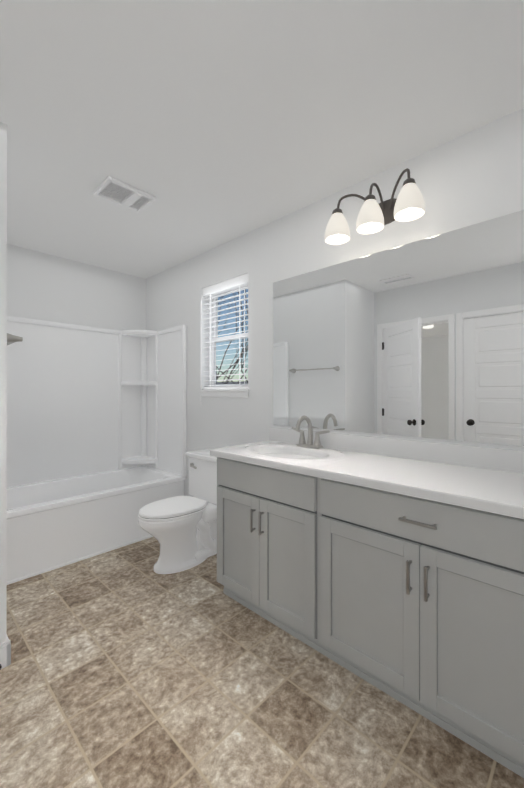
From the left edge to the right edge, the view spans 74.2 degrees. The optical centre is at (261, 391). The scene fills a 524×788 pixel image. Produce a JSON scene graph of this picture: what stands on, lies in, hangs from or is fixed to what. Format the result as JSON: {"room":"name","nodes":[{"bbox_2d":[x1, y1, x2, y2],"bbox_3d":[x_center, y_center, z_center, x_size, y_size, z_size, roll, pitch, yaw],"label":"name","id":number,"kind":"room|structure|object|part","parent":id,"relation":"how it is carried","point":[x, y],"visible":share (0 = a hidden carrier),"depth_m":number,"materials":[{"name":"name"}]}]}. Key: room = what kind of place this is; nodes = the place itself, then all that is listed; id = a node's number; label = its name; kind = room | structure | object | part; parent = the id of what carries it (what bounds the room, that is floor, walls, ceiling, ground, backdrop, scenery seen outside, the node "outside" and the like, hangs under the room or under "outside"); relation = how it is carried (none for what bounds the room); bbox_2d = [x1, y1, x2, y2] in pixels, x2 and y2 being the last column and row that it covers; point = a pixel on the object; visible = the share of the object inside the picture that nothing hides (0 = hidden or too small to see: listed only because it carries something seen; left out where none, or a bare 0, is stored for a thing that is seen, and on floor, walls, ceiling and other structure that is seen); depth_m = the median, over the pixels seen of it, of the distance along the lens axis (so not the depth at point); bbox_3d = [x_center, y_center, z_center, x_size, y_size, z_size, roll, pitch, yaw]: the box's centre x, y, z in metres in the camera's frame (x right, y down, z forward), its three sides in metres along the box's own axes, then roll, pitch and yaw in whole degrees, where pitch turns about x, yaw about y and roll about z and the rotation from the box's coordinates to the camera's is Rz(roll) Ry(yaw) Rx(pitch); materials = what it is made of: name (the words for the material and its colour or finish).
{"room":"bathroom","nodes":[
{"label":"bathroom","id":0,"kind":"room"},
{"bbox_2d":[0,122,6,643],"bbox_3d":[-1.514,0.014,1.354,0.120,2.510,0.825,0,0,44],"label":"wall","id":1,"kind":"structure","parent":0,"point":[3,378],"depth_m":1.60,"materials":[{"name":"paint"}]},
{"bbox_2d":[0,641,5,668],"bbox_3d":[-1.423,1.214,1.352,0.014,0.110,0.670,0,0,44],"label":"baseboard","id":2,"kind":"structure","parent":1,"relation":"attached to","point":[2,646],"depth_m":1.59,"materials":[{"name":"white wood"}]},
{"bbox_2d":[5,634,10,666],"bbox_3d":[-1.469,1.215,1.888,0.819,0.110,0.014,0,0,44],"label":"baseboard","id":3,"kind":"structure","parent":1,"relation":"attached to","point":[5,653],"depth_m":1.60,"materials":[{"name":"white wood"}]},
{"bbox_2d":[7,244,145,330],"bbox_3d":[-1.889,0.017,3.255,0.120,2.510,1.655,0,0,44],"label":"wall","id":4,"kind":"structure","parent":0,"point":[45,287],"depth_m":3.27,"materials":[{"name":"paint"}]},
{"bbox_2d":[0,537,523,787],"bbox_3d":[-0.572,1.299,1.626,4.270,0.060,2.520,0,0,44],"label":"floor","id":5,"kind":"structure","parent":0,"point":[128,667],"depth_m":1.41,"materials":[{"name":"tile"}]},
{"bbox_2d":[7,316,186,584],"bbox_3d":[-1.517,0.321,2.984,0.785,1.900,1.529,0,0,44],"label":"bathtub","id":6,"kind":"object","parent":5,"relation":"on","point":[96,439],"visible":0.98,"depth_m":3.19,"materials":[{"name":"white plastic"}]},
{"bbox_2d":[138,449,216,573],"bbox_3d":[-0.572,0.892,2.621,0.500,0.770,0.742,0,0,44],"label":"toilet","id":7,"kind":"object","parent":5,"relation":"on","point":[182,530],"visible":0.94,"depth_m":2.53,"materials":[{"name":"white ceramic"}]},
{"bbox_2d":[210,444,523,777],"bbox_3d":[0.491,0.832,1.737,1.680,0.875,0.570,0,0,44],"label":"bathroom vanity","id":8,"kind":"object","parent":5,"relation":"on","point":[393,568],"depth_m":1.39,"materials":[{"name":"grey wood"}]},
{"bbox_2d":[0,0,523,278],"bbox_3d":[-0.572,-1.281,1.630,4.270,0.080,2.520,0,0,44],"label":"ceiling","id":9,"kind":"structure","parent":0,"point":[210,124],"depth_m":1.50,"materials":[{"name":"paint"}]},
{"bbox_2d":[93,176,156,212],"bbox_3d":[-0.858,-1.226,2.178,0.236,0.025,0.304,0,0,44],"label":"exhaust fan","id":10,"kind":"object","parent":9,"relation":"attached to","point":[117,192],"visible":1,"depth_m":2.16,"materials":[{"name":"white plastic"}]},
{"bbox_2d":[146,108,523,496],"bbox_3d":[0.241,0.016,2.483,4.270,2.510,0.160,0,0,44],"label":"wall","id":11,"kind":"structure","parent":0,"point":[476,176],"depth_m":2.38,"materials":[{"name":"paint"}]},
{"bbox_2d":[199,389,248,396],"bbox_3d":[-0.304,0.014,2.933,0.636,0.064,0.109,0,0,44],"label":"window sill","id":12,"kind":"structure","parent":11,"relation":"attached to","point":[217,393],"depth_m":2.90,"materials":[{"name":"white wood"}]},
{"bbox_2d":[209,286,247,391],"bbox_3d":[-0.248,-0.464,2.993,0.600,0.930,0.055,0,0,44],"label":"window unit","id":13,"kind":"structure","parent":11,"relation":"in","point":[213,358],"depth_m":3.14,"materials":[{"name":"white plastic"}]},
{"bbox_2d":[200,273,247,404],"bbox_3d":[-0.314,-0.405,2.924,0.594,1.043,0.110,0,0,44],"label":"window blind","id":14,"kind":"object","parent":13,"relation":"attached to","point":[235,283],"visible":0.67,"depth_m":2.91,"materials":[{"name":"white plastic"}]},
{"bbox_2d":[325,168,424,244],"bbox_3d":[0.605,-1.000,1.877,0.549,0.260,0.219,0,0,44],"label":"sconce","id":15,"kind":"object","parent":11,"relation":"attached to","point":[387,207],"depth_m":1.83,"materials":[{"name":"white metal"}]},
{"bbox_3d":[0.579,-0.940,1.850,0.549,0.140,0.144,0,0,44],"label":"vanity sconce shade","id":16,"kind":"part","parent":15,"relation":"part of","materials":[{"name":"white glass"}]},
{"bbox_2d":[273,210,523,445],"bbox_3d":[0.697,-0.275,1.934,1.692,1.030,0.005,0,0,44],"label":"mirror","id":17,"kind":"object","parent":11,"relation":"attached to","point":[423,338],"visible":1,"depth_m":1.83,"materials":[{"name":"silver mirror"}]},
{"bbox_3d":[-1.844,0.015,2.154,1.460,2.510,0.120,0,0,44],"label":"wall","id":18,"kind":"structure","parent":0,"visible":0},
{"bbox_2d":[7,333,22,345],"bbox_3d":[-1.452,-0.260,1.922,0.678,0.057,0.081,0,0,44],"label":"shower head","id":19,"kind":"object","parent":18,"relation":"attached to","point":[11,339],"visible":0.6,"depth_m":1.70,"materials":[{"name":"silver metal"}]},
{"label":"outside","id":20,"kind":"structure","parent":0,"visible":0},
{"bbox_3d":[10.719,4.369,32.942,90.000,0.100,57.450,0,0,44],"label":"ground","id":21,"kind":"structure","parent":20,"visible":0},
{"bbox_2d":[216,289,247,383],"bbox_3d":[-1.379,-1.180,15.207,13.502,14.967,15.054,0,0,44],"label":"tree","id":22,"kind":"object","parent":21,"relation":"on","point":[241,354],"depth_m":14.26,"materials":[{"name":"green plant"}]},
{"bbox_2d":[217,381,246,384],"bbox_3d":[0.543,1.802,22.234,22.600,5.000,7.600,0,0,44],"label":"house","id":23,"kind":"structure","parent":21,"relation":"on","point":[241,382],"depth_m":24.35,"materials":[{"name":"grey"}]}
]}

